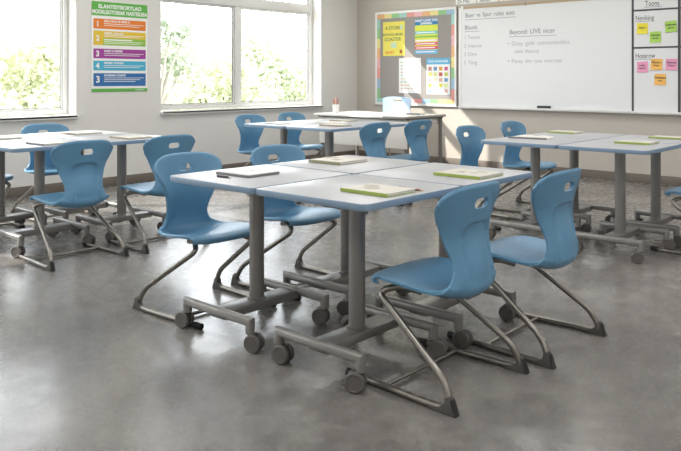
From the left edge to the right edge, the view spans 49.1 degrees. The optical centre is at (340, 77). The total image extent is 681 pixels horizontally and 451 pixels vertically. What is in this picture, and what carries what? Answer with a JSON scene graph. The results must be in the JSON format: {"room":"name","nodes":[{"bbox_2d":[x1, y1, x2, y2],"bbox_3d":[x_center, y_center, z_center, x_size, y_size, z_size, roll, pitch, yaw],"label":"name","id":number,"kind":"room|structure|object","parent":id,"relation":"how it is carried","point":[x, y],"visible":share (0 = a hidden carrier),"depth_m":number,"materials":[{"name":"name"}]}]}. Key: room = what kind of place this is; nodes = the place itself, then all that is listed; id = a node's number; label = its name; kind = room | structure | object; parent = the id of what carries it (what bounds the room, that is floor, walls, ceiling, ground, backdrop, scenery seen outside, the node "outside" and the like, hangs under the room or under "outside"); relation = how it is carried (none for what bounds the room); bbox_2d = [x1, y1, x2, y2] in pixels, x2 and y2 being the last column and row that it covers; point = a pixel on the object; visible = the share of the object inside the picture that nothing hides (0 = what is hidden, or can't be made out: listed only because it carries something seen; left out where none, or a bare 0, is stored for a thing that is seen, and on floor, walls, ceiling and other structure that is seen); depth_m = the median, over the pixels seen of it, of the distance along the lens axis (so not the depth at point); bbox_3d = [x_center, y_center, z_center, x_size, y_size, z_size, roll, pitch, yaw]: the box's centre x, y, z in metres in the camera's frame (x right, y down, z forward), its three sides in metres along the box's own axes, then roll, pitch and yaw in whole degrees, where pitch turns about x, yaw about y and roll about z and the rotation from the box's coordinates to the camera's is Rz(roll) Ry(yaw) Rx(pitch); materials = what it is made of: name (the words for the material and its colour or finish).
{"room":"classroom","nodes":[
{"label":"classroom","id":0,"kind":"room"},
{"bbox_2d":[0,0,356,187],"bbox_3d":[-3.626,-0.300,7.339,0.300,3.000,11.280,0,0,42],"label":"wall","id":1,"kind":"structure","parent":0,"point":[334,22],"depth_m":8.78,"materials":[{"name":"grey paint"}]},
{"bbox_2d":[0,0,78,121],"bbox_3d":[-3.828,-0.599,7.035,0.285,2.063,2.781,0,0,42],"label":"window","id":2,"kind":"structure","parent":1,"relation":"in","point":[45,113],"depth_m":8.07,"materials":[{"name":"white"}]},
{"bbox_2d":[91,1,146,91],"bbox_3d":[-2.476,-0.345,8.387,0.007,0.994,0.704,0,0,42],"label":"poster","id":3,"kind":"object","parent":1,"relation":"attached to","point":[118,30],"visible":1,"depth_m":8.36,"materials":[{"name":"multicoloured paper"}]},
{"bbox_2d":[104,79,139,81],"bbox_3d":[-2.441,0.019,8.422,0.002,0.046,0.504,0,0,42],"label":"print","id":4,"kind":"object","parent":3,"relation":"attached to","point":[105,80],"depth_m":8.40,"materials":[{"name":"white paper"}]},
{"bbox_2d":[104,65,139,67],"bbox_3d":[-2.441,-0.128,8.422,0.002,0.026,0.504,0,0,42],"label":"print","id":5,"kind":"object","parent":3,"relation":"attached to","point":[105,66],"depth_m":8.40,"materials":[{"name":"white paper"}]},
{"bbox_2d":[104,35,139,44],"bbox_3d":[-2.441,-0.429,8.422,0.002,0.096,0.504,0,0,42],"label":"print","id":6,"kind":"object","parent":3,"relation":"attached to","point":[108,39],"depth_m":8.40,"materials":[{"name":"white paper"}]},
{"bbox_2d":[104,23,140,27],"bbox_3d":[-2.441,-0.591,8.422,0.002,0.026,0.504,0,0,42],"label":"print","id":7,"kind":"object","parent":3,"relation":"attached to","point":[106,25],"depth_m":8.41,"materials":[{"name":"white paper"}]},
{"bbox_2d":[104,53,143,55],"bbox_3d":[-2.441,-0.261,8.422,0.002,0.026,0.504,0,0,42],"label":"print","id":8,"kind":"object","parent":3,"relation":"attached to","point":[105,54],"depth_m":8.42,"materials":[{"name":"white paper"}]},
{"bbox_2d":[5,150,354,198],"bbox_3d":[-3.509,1.150,7.234,0.014,0.100,11.280,0,0,42],"label":"baseboard","id":9,"kind":"structure","parent":1,"relation":"attached to","point":[143,177],"depth_m":8.34,"materials":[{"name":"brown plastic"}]},
{"bbox_2d":[160,0,323,114],"bbox_3d":[-1.273,-0.599,9.881,0.285,2.063,2.771,0,0,42],"label":"window","id":10,"kind":"structure","parent":1,"relation":"in","point":[236,5],"depth_m":9.91,"materials":[{"name":"white"}]},
{"bbox_2d":[0,173,680,450],"bbox_3d":[0.189,1.275,3.916,10.550,0.150,11.680,0,0,42],"label":"floor","id":11,"kind":"structure","parent":0,"point":[82,368],"depth_m":3.25,"materials":[{"name":"concrete"}]},
{"bbox_2d":[0,174,24,227],"bbox_3d":[-2.890,0.802,5.953,0.535,0.796,0.549,0,0,42],"label":"chair","id":12,"kind":"object","parent":11,"relation":"on","point":[8,177],"visible":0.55,"depth_m":6.00,"materials":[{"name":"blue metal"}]},
{"bbox_2d":[0,134,54,224],"bbox_3d":[-2.611,0.830,5.708,0.646,0.740,0.648,0,0,42],"label":"student desk","id":13,"kind":"object","parent":11,"relation":"on","point":[20,215],"visible":0.54,"depth_m":5.74,"materials":[{"name":"white laminate"}]},
{"bbox_2d":[0,136,22,139],"bbox_3d":[-2.558,0.453,5.654,0.220,0.012,0.201,0,0,42],"label":"book","id":14,"kind":"object","parent":13,"relation":"on","point":[1,137],"visible":1,"depth_m":5.61,"materials":[{"name":"beige paper"}]},
{"bbox_2d":[0,138,95,257],"bbox_3d":[-2.144,0.830,5.284,0.620,0.740,0.640,0,0,42],"label":"student desk","id":15,"kind":"object","parent":11,"relation":"on","point":[59,224],"visible":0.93,"depth_m":5.29,"materials":[{"name":"grey plastic"}]},
{"bbox_2d":[26,141,66,145],"bbox_3d":[-2.044,0.453,5.193,0.240,0.012,0.181,0,0,41],"label":"book","id":16,"kind":"object","parent":15,"relation":"on","point":[41,143],"visible":0.91,"depth_m":5.16,"materials":[{"name":"grey paper"}]},
{"bbox_2d":[10,123,95,221],"bbox_3d":[-2.494,0.802,6.498,0.535,0.796,0.549,0,0,42],"label":"chair","id":17,"kind":"object","parent":11,"relation":"on","point":[50,169],"visible":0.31,"depth_m":6.55,"materials":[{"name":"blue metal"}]},
{"bbox_2d":[16,140,128,271],"bbox_3d":[-1.802,0.802,4.989,0.535,0.796,0.549,0,0,42],"label":"chair","id":18,"kind":"object","parent":11,"relation":"on","point":[81,176],"visible":1,"depth_m":4.85,"materials":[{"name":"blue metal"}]},
{"bbox_2d":[27,130,131,219],"bbox_3d":[-2.161,0.830,6.177,0.604,0.740,0.640,0,0,42],"label":"student desk","id":19,"kind":"object","parent":11,"relation":"on","point":[64,212],"visible":0.17,"depth_m":6.12,"materials":[{"name":"white laminate"}]},
{"bbox_2d":[60,131,101,134],"bbox_3d":[-2.139,0.452,6.151,0.240,0.014,0.241,0,0,39],"label":"book","id":20,"kind":"object","parent":19,"relation":"on","point":[71,132],"visible":1,"depth_m":6.10,"materials":[{"name":"beige paper"}]},
{"bbox_2d":[64,133,165,242],"bbox_3d":[-1.705,0.830,5.768,0.612,0.740,0.640,0,0,42],"label":"student desk","id":21,"kind":"object","parent":11,"relation":"on","point":[122,215],"visible":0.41,"depth_m":5.76,"materials":[{"name":"grey plastic"}]},
{"bbox_2d":[110,135,152,139],"bbox_3d":[-1.606,0.453,5.727,0.260,0.012,0.221,0,0,44],"label":"book","id":22,"kind":"object","parent":21,"relation":"on","point":[127,137],"visible":1,"depth_m":5.71,"materials":[{"name":"beige paper"}]},
{"bbox_2d":[108,134,194,253],"bbox_3d":[-1.338,0.802,5.461,0.535,0.796,0.549,0,0,42],"label":"chair","id":23,"kind":"object","parent":11,"relation":"on","point":[154,148],"visible":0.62,"depth_m":5.27,"materials":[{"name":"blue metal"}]},
{"bbox_2d":[133,152,276,329],"bbox_3d":[-0.701,0.802,3.908,0.535,0.796,0.549,0,0,42],"label":"chair","id":24,"kind":"object","parent":11,"relation":"on","point":[187,217],"visible":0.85,"depth_m":4.00,"materials":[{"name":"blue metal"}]},
{"bbox_2d":[235,114,277,166],"bbox_3d":[-0.886,0.802,8.185,0.535,0.796,0.549,0,0,42],"label":"chair","id":25,"kind":"object","parent":11,"relation":"on","point":[249,136],"visible":0.45,"depth_m":8.32,"materials":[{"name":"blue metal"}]},
{"bbox_2d":[170,164,350,353],"bbox_3d":[-0.393,0.830,3.570,0.646,0.740,0.648,0,0,42],"label":"student desk","id":26,"kind":"object","parent":11,"relation":"on","point":[259,297],"visible":0.98,"depth_m":3.57,"materials":[{"name":"laminate"}]},
{"bbox_2d":[217,175,231,177],"bbox_3d":[-0.533,0.455,3.434,0.100,0.010,0.010,0,0,39],"label":"pen","id":27,"kind":"object","parent":26,"relation":"on","point":[221,176],"visible":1,"depth_m":3.43,"materials":[{"name":"grey plastic"}]},
{"bbox_2d":[216,167,279,177],"bbox_3d":[-0.445,0.452,3.577,0.244,0.014,0.210,0,0,41],"label":"book","id":28,"kind":"object","parent":26,"relation":"on","point":[246,172],"visible":1,"depth_m":3.53,"materials":[{"name":"grey paper"}]},
{"bbox_2d":[231,144,340,300],"bbox_3d":[-0.259,0.802,4.371,0.535,0.796,0.549,0,0,42],"label":"chair","id":29,"kind":"object","parent":11,"relation":"on","point":[291,214],"visible":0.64,"depth_m":4.46,"materials":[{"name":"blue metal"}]},
{"bbox_2d":[244,121,327,195],"bbox_3d":[-0.566,0.830,7.567,0.646,0.740,0.648,0,0,42],"label":"student desk","id":30,"kind":"object","parent":11,"relation":"on","point":[283,131],"visible":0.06,"depth_m":7.54,"materials":[{"name":"grey plastic"}]},
{"bbox_2d":[265,122,289,124],"bbox_3d":[-0.632,0.455,7.486,0.161,0.008,0.220,0,0,-42],"label":"folder","id":31,"kind":"object","parent":30,"relation":"on","point":[276,123],"visible":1,"depth_m":7.43,"materials":[{"name":"grey paper"}]},
{"bbox_2d":[278,112,323,158],"bbox_3d":[-0.460,0.802,8.690,0.535,0.796,0.549,0,0,42],"label":"chair","id":32,"kind":"object","parent":11,"relation":"on","point":[293,136],"visible":0.52,"depth_m":8.84,"materials":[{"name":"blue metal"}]},
{"bbox_2d":[286,123,364,207],"bbox_3d":[-0.099,0.830,7.143,0.620,0.740,0.640,0,0,42],"label":"student desk","id":33,"kind":"object","parent":11,"relation":"on","point":[329,130],"visible":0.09,"depth_m":7.08,"materials":[{"name":"white laminate"}]},
{"bbox_2d":[319,123,351,126],"bbox_3d":[-0.048,0.452,7.163,0.260,0.014,0.181,0,0,39],"label":"book","id":34,"kind":"object","parent":33,"relation":"on","point":[330,124],"visible":1,"depth_m":7.14,"materials":[{"name":"beige paper"}]},
{"bbox_2d":[296,119,368,156],"bbox_3d":[-0.116,0.830,8.037,0.604,0.740,0.640,0,0,42],"label":"student desk","id":35,"kind":"object","parent":11,"relation":"on","point":[313,120],"visible":0.04,"depth_m":8.07,"materials":[{"name":"grey plastic"}]},
{"bbox_2d":[314,121,348,123],"bbox_3d":[-0.087,0.453,7.629,0.300,0.012,0.201,0,0,25],"label":"notebook","id":36,"kind":"object","parent":35,"relation":"on","point":[329,122],"visible":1,"depth_m":7.57,"materials":[{"name":"paper"}]},
{"bbox_2d":[329,119,356,121],"bbox_3d":[0.029,0.453,7.968,0.240,0.012,0.181,0,0,36],"label":"book","id":37,"kind":"object","parent":35,"relation":"on","point":[344,120],"visible":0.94,"depth_m":7.91,"materials":[{"name":"beige paper"}]},
{"bbox_2d":[271,155,428,316],"bbox_3d":[0.057,0.830,4.039,0.604,0.740,0.640,0,0,42],"label":"student desk","id":38,"kind":"object","parent":11,"relation":"on","point":[334,281],"visible":0.48,"depth_m":4.00,"materials":[{"name":"laminate"}]},
{"bbox_2d":[309,156,367,164],"bbox_3d":[-0.017,0.451,4.086,0.233,0.017,0.241,0,0,40],"label":"book","id":39,"kind":"object","parent":38,"relation":"on","point":[335,160],"visible":1,"depth_m":4.04,"materials":[{"name":"beige paper"}]},
{"bbox_2d":[256,174,459,393],"bbox_3d":[0.073,0.830,3.146,0.620,0.740,0.640,0,0,42],"label":"student desk","id":40,"kind":"object","parent":11,"relation":"on","point":[355,329],"visible":0.98,"depth_m":3.13,"materials":[{"name":"laminate"}]},
{"bbox_2d":[340,183,415,197],"bbox_3d":[0.152,0.452,3.014,0.240,0.015,0.191,0,0,42],"label":"book","id":41,"kind":"object","parent":40,"relation":"on","point":[380,190],"visible":1,"depth_m":2.98,"materials":[{"name":"green paper"}]},
{"bbox_2d":[363,184,379,188],"bbox_3d":[0.126,0.445,3.055,0.071,0.001,0.134,0,0,-5],"label":"picture","id":42,"kind":"object","parent":41,"relation":"on","point":[365,186],"depth_m":3.06,"materials":[{"name":"beige paper"}]},
{"bbox_2d":[331,122,402,213],"bbox_3d":[0.209,0.802,6.960,0.535,0.796,0.549,0,0,42],"label":"chair","id":43,"kind":"object","parent":11,"relation":"on","point":[373,143],"visible":0.36,"depth_m":6.79,"materials":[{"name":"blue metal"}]},
{"bbox_2d":[344,121,408,132],"bbox_3d":[0.341,0.830,7.627,0.612,0.740,0.640,0,0,42],"label":"student desk","id":44,"kind":"object","parent":11,"relation":"on","point":[393,124],"visible":0.02,"depth_m":7.54,"materials":[{"name":"white laminate"}]},
{"bbox_2d":[314,111,445,162],"bbox_3d":[0.479,0.825,9.387,1.443,0.750,0.868,0,0,42],"label":"desk","id":45,"kind":"object","parent":11,"relation":"on","point":[396,138],"visible":0.61,"depth_m":9.19,"materials":[{"name":"white"}]},
{"bbox_2d":[333,104,338,112],"bbox_3d":[-0.059,0.394,9.606,0.086,0.112,0.086,0,0,42],"label":"pencil cup","id":46,"kind":"object","parent":45,"relation":"on","point":[335,106],"visible":0.98,"depth_m":9.57,"materials":[{"name":"white ceramic"}]},
{"bbox_2d":[406,113,424,114],"bbox_3d":[0.922,0.439,9.142,0.200,0.020,0.121,0,0,42],"label":"book","id":47,"kind":"object","parent":45,"relation":"on","point":[406,113],"visible":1,"depth_m":9.09,"materials":[{"name":"grey"}]},
{"bbox_2d":[383,97,410,155],"bbox_3d":[0.666,0.734,10.399,0.500,0.937,0.467,0,0,42],"label":"chair","id":48,"kind":"object","parent":11,"relation":"on","point":[389,105],"visible":0.44,"depth_m":10.55,"materials":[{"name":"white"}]},
{"bbox_2d":[387,119,438,204],"bbox_3d":[0.652,0.802,7.423,0.535,0.796,0.549,0,0,42],"label":"chair","id":49,"kind":"object","parent":11,"relation":"on","point":[416,137],"visible":0.67,"depth_m":7.25,"materials":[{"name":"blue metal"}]},
{"bbox_2d":[345,181,529,417],"bbox_3d":[0.389,0.802,3.010,0.535,0.796,0.549,0,0,42],"label":"chair","id":50,"kind":"object","parent":11,"relation":"on","point":[469,270],"visible":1,"depth_m":2.86,"materials":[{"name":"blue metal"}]},
{"bbox_2d":[359,163,531,348],"bbox_3d":[0.513,0.830,3.630,0.612,0.740,0.640,0,0,42],"label":"student desk","id":51,"kind":"object","parent":11,"relation":"on","point":[434,306],"visible":0.54,"depth_m":3.54,"materials":[{"name":"laminate"}]},
{"bbox_2d":[433,168,503,179],"bbox_3d":[0.606,0.452,3.527,0.250,0.015,0.221,0,0,42],"label":"book","id":52,"kind":"object","parent":51,"relation":"on","point":[458,172],"visible":1,"depth_m":3.48,"materials":[{"name":"green paper"}]},
{"bbox_2d":[456,125,529,230],"bbox_3d":[1.217,0.802,6.217,0.535,0.796,0.549,0,0,42],"label":"chair","id":53,"kind":"object","parent":11,"relation":"on","point":[471,146],"visible":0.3,"depth_m":6.38,"materials":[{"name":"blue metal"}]},
{"bbox_2d":[493,121,556,212],"bbox_3d":[1.728,0.802,6.861,0.535,0.796,0.549,0,0,42],"label":"chair","id":54,"kind":"object","parent":11,"relation":"on","point":[511,159],"visible":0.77,"depth_m":6.97,"materials":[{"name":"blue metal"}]},
{"bbox_2d":[447,168,606,369],"bbox_3d":[0.859,0.802,3.448,0.535,0.796,0.549,0,0,42],"label":"chair","id":55,"kind":"object","parent":11,"relation":"on","point":[552,204],"visible":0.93,"depth_m":3.29,"materials":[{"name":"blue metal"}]},
{"bbox_2d":[481,136,592,238],"bbox_3d":[1.461,0.830,5.561,0.616,0.740,0.648,0,0,42],"label":"student desk","id":56,"kind":"object","parent":11,"relation":"on","point":[524,224],"visible":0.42,"depth_m":5.51,"materials":[{"name":"white laminate"}]},
{"bbox_2d":[508,135,555,139],"bbox_3d":[1.468,0.452,5.723,0.300,0.014,0.221,0,0,33],"label":"magazine","id":57,"kind":"object","parent":56,"relation":"on","point":[542,137],"visible":1,"depth_m":5.67,"materials":[{"name":"grey paper"}]},
{"bbox_2d":[528,132,625,232],"bbox_3d":[1.900,0.830,6.040,0.603,0.740,0.640,0,0,42],"label":"student desk","id":58,"kind":"object","parent":11,"relation":"on","point":[579,209],"visible":0.36,"depth_m":6.04,"materials":[{"name":"white laminate"}]},
{"bbox_2d":[547,130,583,133],"bbox_3d":[1.891,0.453,6.270,0.240,0.012,0.201,0,0,42],"label":"book","id":59,"kind":"object","parent":58,"relation":"on","point":[553,131],"visible":1,"depth_m":6.24,"materials":[{"name":"green paper"}]},
{"bbox_2d":[558,140,679,263],"bbox_3d":[1.922,0.830,5.141,0.603,0.740,0.640,0,0,42],"label":"student desk","id":60,"kind":"object","parent":11,"relation":"on","point":[623,231],"visible":0.85,"depth_m":5.13,"materials":[{"name":"white laminate"}]},
{"bbox_2d":[614,139,658,144],"bbox_3d":[2.085,0.452,5.250,0.240,0.014,0.201,0,0,42],"label":"book","id":61,"kind":"object","parent":60,"relation":"on","point":[637,142],"visible":1,"depth_m":5.22,"materials":[{"name":"green paper"}]},
{"bbox_2d":[598,135,680,247],"bbox_3d":[2.359,0.830,5.628,0.603,0.740,0.640,0,0,42],"label":"student desk","id":62,"kind":"object","parent":11,"relation":"on","point":[658,219],"visible":0.69,"depth_m":5.61,"materials":[{"name":"grey plastic"}]},
{"bbox_2d":[648,135,680,139],"bbox_3d":[2.507,0.453,5.691,0.250,0.012,0.181,0,0,42],"label":"book","id":63,"kind":"object","parent":62,"relation":"on","point":[654,136],"visible":1,"depth_m":5.66,"materials":[{"name":"green paper"}]},
{"bbox_2d":[650,186,680,254],"bbox_3d":[2.521,0.802,5.195,0.535,0.796,0.549,0,0,42],"label":"chair","id":64,"kind":"object","parent":11,"relation":"on","point":[677,190],"visible":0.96,"depth_m":5.14,"materials":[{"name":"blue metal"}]},
{"bbox_2d":[357,0,680,176],"bbox_3d":[4.022,-0.300,8.188,10.550,3.000,0.200,0,0,42],"label":"wall","id":65,"kind":"structure","parent":0,"point":[489,120],"depth_m":9.75,"materials":[{"name":"beige paint"}]},
{"bbox_2d":[375,7,457,106],"bbox_3d":[1.061,-0.290,10.689,1.430,1.376,0.032,0,0,42],"label":"bulletin board","id":66,"kind":"object","parent":65,"relation":"attached to","point":[386,67],"visible":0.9,"depth_m":10.64,"materials":[{"name":"multicoloured paper"}]},
{"bbox_2d":[383,21,404,55],"bbox_3d":[0.779,-0.575,10.932,0.404,0.500,0.004,0,0,42],"label":"poster","id":67,"kind":"object","parent":66,"relation":"attached to","point":[393,32],"visible":1,"depth_m":10.92,"materials":[{"name":"yellow paper"}]},
{"bbox_2d":[399,58,420,92],"bbox_3d":[0.996,-0.035,10.737,0.390,0.505,0.004,0,0,42],"label":"poster","id":68,"kind":"object","parent":66,"relation":"attached to","point":[409,68],"visible":1,"depth_m":10.73,"materials":[{"name":"white paper"}]},
{"bbox_2d":[415,18,437,53],"bbox_3d":[1.212,-0.590,10.543,0.390,0.500,0.005,0,0,42],"label":"poster","id":69,"kind":"object","parent":66,"relation":"attached to","point":[426,30],"visible":1,"depth_m":10.54,"materials":[{"name":"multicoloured paper"}]},
{"bbox_2d":[426,58,449,94],"bbox_3d":[1.361,-0.025,10.410,0.390,0.505,0.005,0,0,42],"label":"poster","id":70,"kind":"object","parent":66,"relation":"attached to","point":[438,69],"visible":1,"depth_m":10.40,"materials":[{"name":"white paper"}]},
{"bbox_2d":[456,0,510,4],"bbox_3d":[2.462,-1.115,9.447,2.365,0.220,0.007,0,0,42],"label":"strip","id":71,"kind":"object","parent":65,"relation":"attached to","point":[458,2],"visible":1,"depth_m":10.04,"materials":[{"name":"white paper"}]},
{"bbox_2d":[359,150,680,185],"bbox_3d":[3.988,1.150,8.075,10.050,0.100,0.014,0,0,42],"label":"baseboard","id":72,"kind":"structure","parent":65,"relation":"attached to","point":[598,174],"depth_m":8.95,"materials":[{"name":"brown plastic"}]},
{"bbox_2d":[458,0,631,113],"bbox_3d":[2.478,-0.283,9.388,2.342,1.384,0.075,0,0,42],"label":"whiteboard","id":73,"kind":"object","parent":65,"relation":"attached to","point":[562,55],"visible":1,"depth_m":9.31,"materials":[{"name":"white glossy enamel board surface"},{"name":"aluminum"},{"name":"ink"}]},
{"bbox_2d":[537,106,550,108],"bbox_3d":[2.541,0.366,9.322,0.170,0.038,0.040,0,0,42],"label":"eraser","id":74,"kind":"object","parent":73,"relation":"on","point":[547,107],"visible":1,"depth_m":9.29,"materials":[{"name":"grey"}]},
{"bbox_2d":[458,106,629,113],"bbox_3d":[2.482,0.394,9.386,2.326,0.030,0.075,0,0,42],"label":"tray","id":75,"kind":"object","parent":73,"relation":"on","point":[597,109],"depth_m":9.12,"materials":[{"name":"white"}]},
{"bbox_2d":[630,0,680,114],"bbox_3d":[3.707,-0.553,8.285,0.950,1.924,0.075,0,0,42],"label":"board","id":76,"kind":"object","parent":65,"relation":"attached to","point":[647,97],"visible":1,"depth_m":8.43,"materials":[{"name":"white plastic"}]},
{"bbox_2d":[636,23,647,33],"bbox_3d":[3.450,-0.566,8.530,0.124,0.124,0.011,2,2,42],"label":"sticky note","id":77,"kind":"object","parent":76,"relation":"attached to","point":[642,28],"visible":1,"depth_m":8.53,"materials":[{"name":"yellow paper"}]},
{"bbox_2d":[637,61,647,72],"bbox_3d":[3.451,-0.125,8.529,0.129,0.129,0.011,0,0,42],"label":"sticky note","id":78,"kind":"object","parent":76,"relation":"attached to","point":[641,66],"visible":1,"depth_m":8.53,"materials":[{"name":"pink paper"}]},
{"bbox_2d":[649,31,660,42],"bbox_3d":[3.558,-0.464,8.434,0.124,0.124,0.011,0,0,42],"label":"sticky note","id":79,"kind":"object","parent":76,"relation":"attached to","point":[655,36],"visible":1,"depth_m":8.43,"materials":[{"name":"green paper"}]},
{"bbox_2d":[630,111,680,114],"bbox_3d":[3.707,0.394,8.285,0.950,0.030,0.075,0,0,42],"label":"tray","id":80,"kind":"object","parent":76,"relation":"on","point":[631,112],"depth_m":8.38,"materials":[{"name":"white metal"}]},
{"bbox_2d":[650,59,662,69],"bbox_3d":[3.568,-0.155,8.424,0.129,0.129,0.011,0,0,42],"label":"sticky note","id":81,"kind":"object","parent":76,"relation":"attached to","point":[656,64],"visible":1,"depth_m":8.43,"materials":[{"name":"orange paper"}]},
{"bbox_2d":[654,74,665,84],"bbox_3d":[3.598,0.017,8.398,0.135,0.132,0.011,2,2,42],"label":"sticky note","id":82,"kind":"object","parent":76,"relation":"attached to","point":[660,79],"visible":1,"depth_m":8.40,"materials":[{"name":"orange paper"}]},
{"bbox_2d":[665,20,676,32],"bbox_3d":[3.684,-0.575,8.321,0.134,0.134,0.011,0,0,42],"label":"sticky note","id":83,"kind":"object","parent":76,"relation":"attached to","point":[670,26],"visible":1,"depth_m":8.32,"materials":[{"name":"green paper"}]},
{"bbox_2d":[665,59,676,69],"bbox_3d":[3.687,-0.152,8.317,0.129,0.129,0.011,2,1,42],"label":"sticky note","id":84,"kind":"object","parent":76,"relation":"attached to","point":[671,64],"visible":1,"depth_m":8.32,"materials":[{"name":"pink paper"}]},
{"label":"outside","id":85,"kind":"structure","parent":0,"visible":0},
{"bbox_2d":[11,93,287,110],"bbox_3d":[-19.788,2.300,51.351,81.950,0.200,130.000,0,0,42],"label":"ground","id":86,"kind":"structure","parent":85,"point":[171,93],"depth_m":72.95,"materials":[{"name":"green plant"}]},
{"bbox_2d":[0,0,60,116],"bbox_3d":[-7.971,0.103,17.161,3.752,4.252,4.510,0,0,45],"label":"tree","id":87,"kind":"object","parent":86,"relation":"on","point":[41,56],"visible":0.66,"depth_m":17.62,"materials":[{"name":"green plant"}]},
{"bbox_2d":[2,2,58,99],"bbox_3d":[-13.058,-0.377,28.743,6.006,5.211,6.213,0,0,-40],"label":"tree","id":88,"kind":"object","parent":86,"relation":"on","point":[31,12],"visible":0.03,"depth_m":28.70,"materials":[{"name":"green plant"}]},
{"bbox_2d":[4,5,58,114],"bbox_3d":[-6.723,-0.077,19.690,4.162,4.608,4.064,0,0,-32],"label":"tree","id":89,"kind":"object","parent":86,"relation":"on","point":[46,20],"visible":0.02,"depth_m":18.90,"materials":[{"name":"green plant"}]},
{"bbox_2d":[49,33,187,110],"bbox_3d":[-8.567,-0.263,29.128,5.268,4.986,5.843,0,0,-21],"label":"tree","id":90,"kind":"object","parent":86,"relation":"on","point":[171,76],"visible":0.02,"depth_m":28.97,"materials":[{"name":"green plant"}]},
{"bbox_2d":[161,2,216,110],"bbox_3d":[-5.120,-0.107,20.803,3.038,4.630,2.971,0,0,8],"label":"tree","id":91,"kind":"object","parent":86,"relation":"on","point":[183,30],"visible":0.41,"depth_m":20.58,"materials":[{"name":"green plant"}]},
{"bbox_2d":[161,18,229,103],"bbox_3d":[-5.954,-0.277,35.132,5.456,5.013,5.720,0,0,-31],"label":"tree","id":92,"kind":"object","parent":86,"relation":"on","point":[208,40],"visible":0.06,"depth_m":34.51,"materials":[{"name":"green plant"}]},
{"bbox_2d":[172,32,284,109],"bbox_3d":[-3.463,0.420,22.214,3.786,3.640,3.008,0,0,-29],"label":"tree","id":93,"kind":"object","parent":86,"relation":"on","point":[214,91],"visible":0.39,"depth_m":21.54,"materials":[{"name":"green plant"}]},
{"bbox_2d":[202,0,305,84],"bbox_3d":[-3.211,-0.745,30.204,4.556,5.904,4.679,0,0,-27],"label":"tree","id":94,"kind":"object","parent":86,"relation":"on","point":[250,18],"visible":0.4,"depth_m":29.50,"materials":[{"name":"green plant"}]},
{"bbox_2d":[213,23,305,106],"bbox_3d":[-2.201,0.187,25.116,3.854,4.094,3.724,0,0,-36],"label":"tree","id":95,"kind":"object","parent":86,"relation":"on","point":[282,66],"visible":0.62,"depth_m":24.18,"materials":[{"name":"green plant"}]},
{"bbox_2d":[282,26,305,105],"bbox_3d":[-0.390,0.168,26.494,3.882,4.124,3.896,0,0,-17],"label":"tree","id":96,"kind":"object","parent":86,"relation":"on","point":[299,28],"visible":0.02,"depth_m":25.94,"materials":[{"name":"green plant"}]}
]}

